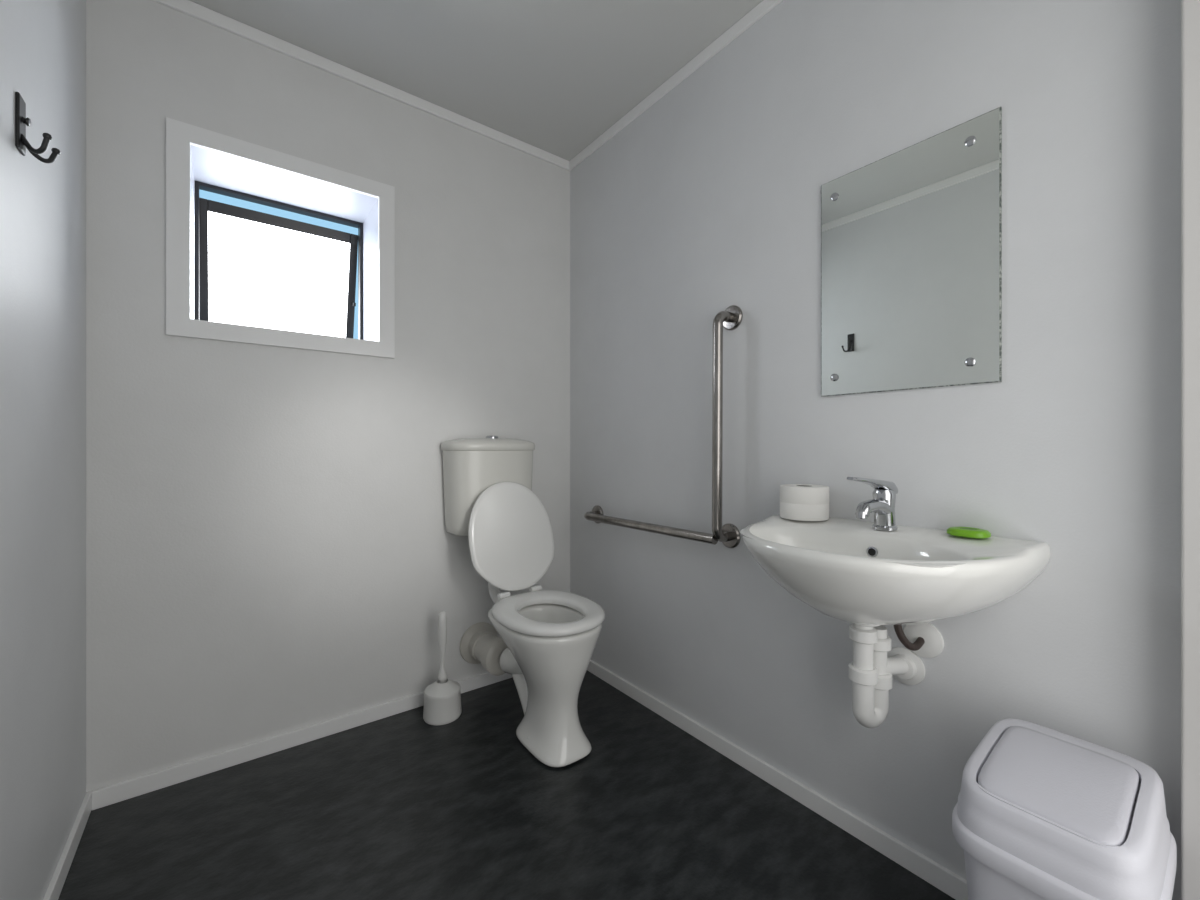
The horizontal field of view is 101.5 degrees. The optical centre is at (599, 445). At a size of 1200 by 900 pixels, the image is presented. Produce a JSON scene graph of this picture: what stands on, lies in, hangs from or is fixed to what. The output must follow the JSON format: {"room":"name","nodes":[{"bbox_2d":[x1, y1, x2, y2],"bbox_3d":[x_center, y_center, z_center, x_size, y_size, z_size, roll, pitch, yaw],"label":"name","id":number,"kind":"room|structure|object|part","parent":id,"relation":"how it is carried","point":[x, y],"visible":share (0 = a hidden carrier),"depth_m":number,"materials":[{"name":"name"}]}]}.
{"room":"public restroom","nodes":[
{"label":"public restroom","id":0,"kind":"room"},
{"bbox_2d":[0,0,85,899],"bbox_3d":[-0.827,-0.175,0.473,0.100,2.445,2.274,0,0,-37],"label":"wall","id":1,"kind":"structure","parent":0,"point":[43,42],"depth_m":1.06,"materials":[{"name":"paint"}]},
{"bbox_2d":[15,92,60,162],"bbox_3d":[-1.106,-0.623,0.964,0.050,0.109,0.073,0,0,-37],"label":"coat hook","id":2,"kind":"object","parent":1,"relation":"attached to","point":[21,121],"visible":1,"depth_m":0.95,"materials":[{"name":"black metal"}]},
{"bbox_3d":[-1.124,-0.624,0.950,0.006,0.106,0.040,0,0,-37],"label":"hook plate","id":3,"kind":"part","parent":2,"relation":"part of","materials":[{"name":"black metal"}]},
{"bbox_3d":[-1.118,-0.633,0.955,0.012,0.017,0.016,0,0,-37],"label":"knob","id":4,"kind":"part","parent":2,"relation":"part of","materials":[{"name":"black metal"}]},
{"bbox_2d":[43,791,91,899],"bbox_3d":[-0.812,1.020,0.546,0.012,0.053,2.174,0,0,-37],"label":"baseboard","id":5,"kind":"structure","parent":1,"relation":"attached to","point":[54,889],"depth_m":1.22,"materials":[{"name":"white paint"}]},
{"bbox_2d":[86,0,569,791],"bbox_3d":[-0.902,-0.175,2.033,1.870,2.445,0.300,0,0,-37],"label":"wall","id":6,"kind":"structure","parent":0,"point":[270,550],"depth_m":1.70,"materials":[{"name":"paint"}]},
{"bbox_2d":[166,117,394,358],"bbox_3d":[-1.206,-0.674,1.890,0.666,0.665,0.472,0,0,-37],"label":"window","id":7,"kind":"structure","parent":6,"relation":"in","point":[234,273],"depth_m":1.88,"materials":[{"name":"white paint"}]},
{"bbox_3d":[-1.305,-0.667,2.016,0.538,0.501,0.152,0,0,-37],"label":"sash","id":8,"kind":"part","parent":7,"relation":"part of","materials":[{"name":"black metal"}]},
{"bbox_3d":[-1.243,-0.674,1.938,0.554,0.553,0.038,0,0,-37],"label":"frame","id":9,"kind":"part","parent":7,"relation":"part of","materials":[{"name":"black metal"}]},
{"bbox_3d":[-1.304,-0.662,2.015,0.478,0.428,0.112,0,0,-37],"label":"glass pane","id":10,"kind":"part","parent":7,"relation":"part of","materials":[{"name":"white"}]},
{"bbox_2d":[91,672,511,809],"bbox_3d":[-0.808,1.020,1.909,1.646,0.053,0.012,0,0,-37],"label":"baseboard","id":11,"kind":"structure","parent":6,"relation":"attached to","point":[124,790],"depth_m":1.65,"materials":[{"name":"white paint"}]},
{"bbox_2d":[152,0,568,169],"bbox_3d":[-0.808,-1.377,1.909,1.646,0.042,0.012,0,0,-37],"label":"trim","id":12,"kind":"structure","parent":6,"relation":"attached to","point":[190,8],"depth_m":1.80,"materials":[{"name":"white paint"}]},
{"bbox_2d":[189,0,762,160],"bbox_3d":[-0.213,-1.428,1.128,1.870,0.060,2.574,0,0,-37],"label":"ceiling","id":13,"kind":"structure","parent":0,"point":[551,76],"depth_m":1.71,"materials":[{"name":"white paint"}]},
{"bbox_2d":[58,671,954,899],"bbox_3d":[0.241,1.077,0.532,1.870,0.060,4.074,0,0,-37],"label":"floor","id":14,"kind":"structure","parent":0,"point":[401,806],"depth_m":1.34,"materials":[{"name":"grey plastic"}]},
{"bbox_2d":[423,611,461,724],"bbox_3d":[-0.612,0.846,1.904,0.142,0.403,0.142,0,0,-37],"label":"toilet brush","id":15,"kind":"object","parent":14,"relation":"on","point":[442,698],"visible":1,"depth_m":1.87,"materials":[{"name":"white plastic"}]},
{"bbox_3d":[-0.612,0.795,1.904,0.038,0.303,0.038,0,0,-37],"label":"brush handle","id":16,"kind":"part","parent":15,"relation":"part of","materials":[{"name":"white plastic"}]},
{"bbox_2d":[441,436,604,767],"bbox_3d":[-0.288,0.501,1.864,0.405,1.091,0.721,0,0,-37],"label":"toilet","id":17,"kind":"object","parent":14,"relation":"on","point":[547,642],"visible":1,"depth_m":1.89,"materials":[{"name":"white ceramic"}]},
{"bbox_3d":[-0.453,-0.007,2.068,0.390,0.052,0.174,0,0,-37],"label":"cistern lid","id":18,"kind":"part","parent":17,"relation":"part of","materials":[{"name":"white ceramic"}]},
{"bbox_3d":[-0.350,0.358,1.972,0.372,0.424,0.110,0,0,-37],"label":"seat lid","id":19,"kind":"part","parent":17,"relation":"part of","materials":[{"name":"white plastic"}]},
{"bbox_3d":[-0.200,0.830,1.780,0.348,0.434,0.469,0,0,-37],"label":"bowl","id":20,"kind":"part","parent":17,"relation":"part of","materials":[{"name":"white ceramic"}]},
{"bbox_3d":[-0.185,0.592,1.761,0.366,0.030,0.434,0,0,-37],"label":"seat","id":21,"kind":"part","parent":17,"relation":"part of","materials":[{"name":"white plastic"}]},
{"bbox_2d":[952,718,1176,899],"bbox_3d":[0.786,0.793,0.838,0.322,0.506,0.252,0,0,-37],"label":"bin","id":22,"kind":"object","parent":14,"relation":"on","point":[1040,812],"visible":1,"depth_m":0.77,"materials":[{"name":"white plastic"}]},
{"bbox_2d":[570,0,1180,899],"bbox_3d":[0.581,-0.175,1.545,0.100,2.445,2.274,0,0,-37],"label":"wall","id":23,"kind":"structure","parent":0,"point":[707,202],"depth_m":1.25,"materials":[{"name":"paint"}]},
{"bbox_2d":[584,305,742,547],"bbox_3d":[0.181,-0.059,1.913,0.092,0.823,0.829,0,0,-37],"label":"grab rail","id":24,"kind":"object","parent":23,"relation":"attached to","point":[728,534],"visible":1,"depth_m":1.60,"materials":[{"name":"metal"}]},
{"bbox_3d":[0.171,0.309,1.923,0.088,0.038,0.752,0,0,-37],"label":"horizontal rail","id":25,"kind":"part","parent":24,"relation":"part of","materials":[{"name":"metal"}]},
{"bbox_3d":[0.404,-0.064,1.618,0.088,0.764,0.041,0,0,-37],"label":"vertical rail","id":26,"kind":"part","parent":24,"relation":"part of","materials":[{"name":"metal"}]},
{"bbox_2d":[569,0,782,170],"bbox_3d":[0.507,-1.377,1.551,0.012,0.042,2.174,0,0,-37],"label":"trim","id":27,"kind":"structure","parent":23,"relation":"attached to","point":[765,6],"depth_m":1.81,"materials":[{"name":"white paint"}]},
{"bbox_2d":[587,659,967,899],"bbox_3d":[0.438,1.020,1.641,0.012,0.053,1.948,0,0,-37],"label":"baseboard","id":28,"kind":"structure","parent":23,"relation":"attached to","point":[942,878],"depth_m":1.41,"materials":[{"name":"white paint"}]},
{"bbox_2d":[740,514,1050,624],"bbox_3d":[0.574,0.298,1.113,0.434,0.198,0.594,0,0,-37],"label":"basin","id":29,"kind":"object","parent":23,"relation":"attached to","point":[847,570],"visible":0.96,"depth_m":0.98,"materials":[{"name":"white ceramic"}]},
{"bbox_2d":[780,484,829,520],"bbox_3d":[0.569,0.155,1.367,0.128,0.089,0.128,0,0,-37],"label":"toilet roll","id":30,"kind":"object","parent":29,"relation":"on","point":[801,502],"visible":1,"depth_m":1.31,"materials":[{"name":"white paper"}]},
{"bbox_2d":[846,477,897,530],"bbox_3d":[0.634,0.135,1.147,0.200,0.133,0.054,0,0,-37],"label":"tap","id":31,"kind":"object","parent":29,"relation":"on","point":[882,504],"visible":1,"depth_m":1.17,"materials":[{"name":"silver metal"}]},
{"bbox_3d":[0.643,0.149,1.154,0.134,0.047,0.042,0,0,-37],"label":"spout","id":32,"kind":"part","parent":31,"relation":"part of","materials":[{"name":"silver metal"}]},
{"bbox_2d":[849,623,925,727],"bbox_3d":[0.679,0.534,1.183,0.202,0.273,0.088,0,0,-27],"label":"trap","id":33,"kind":"object","parent":29,"relation":"attached to","point":[872,669],"visible":0.92,"depth_m":1.16,"materials":[{"name":"white plastic"}]},
{"bbox_2d":[893,622,943,657],"bbox_3d":[0.751,0.455,1.166,0.089,0.116,0.088,0,0,-37],"label":"supply pipe","id":34,"kind":"object","parent":29,"relation":"attached to","point":[925,640],"visible":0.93,"depth_m":1.17,"materials":[{"name":"white"}]},
{"bbox_2d":[947,527,990,538],"bbox_3d":[0.818,0.191,1.088,0.060,0.017,0.078,0,0,-37],"label":"soap bar","id":35,"kind":"object","parent":29,"relation":"on","point":[968,532],"visible":1,"depth_m":1.07,"materials":[{"name":"green wax"}]},
{"bbox_2d":[821,107,1001,396],"bbox_3d":[0.750,-0.441,1.230,0.014,0.601,0.407,0,0,-37],"label":"mirror","id":36,"kind":"object","parent":23,"relation":"attached to","point":[911,237],"visible":1,"depth_m":1.20,"materials":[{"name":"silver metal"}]},
{"bbox_3d":[0.536,-0.175,0.144,1.670,2.445,0.100,0,0,-37],"label":"wall","id":37,"kind":"structure","parent":0,"visible":0},
{"bbox_2d":[1181,0,1199,899],"bbox_3d":[1.071,-0.023,0.755,0.079,2.140,0.223,0,0,-37],"label":"trim","id":38,"kind":"structure","parent":37,"relation":"attached to","point":[1190,9],"depth_m":0.81,"materials":[{"name":"grey paint"}]}
]}

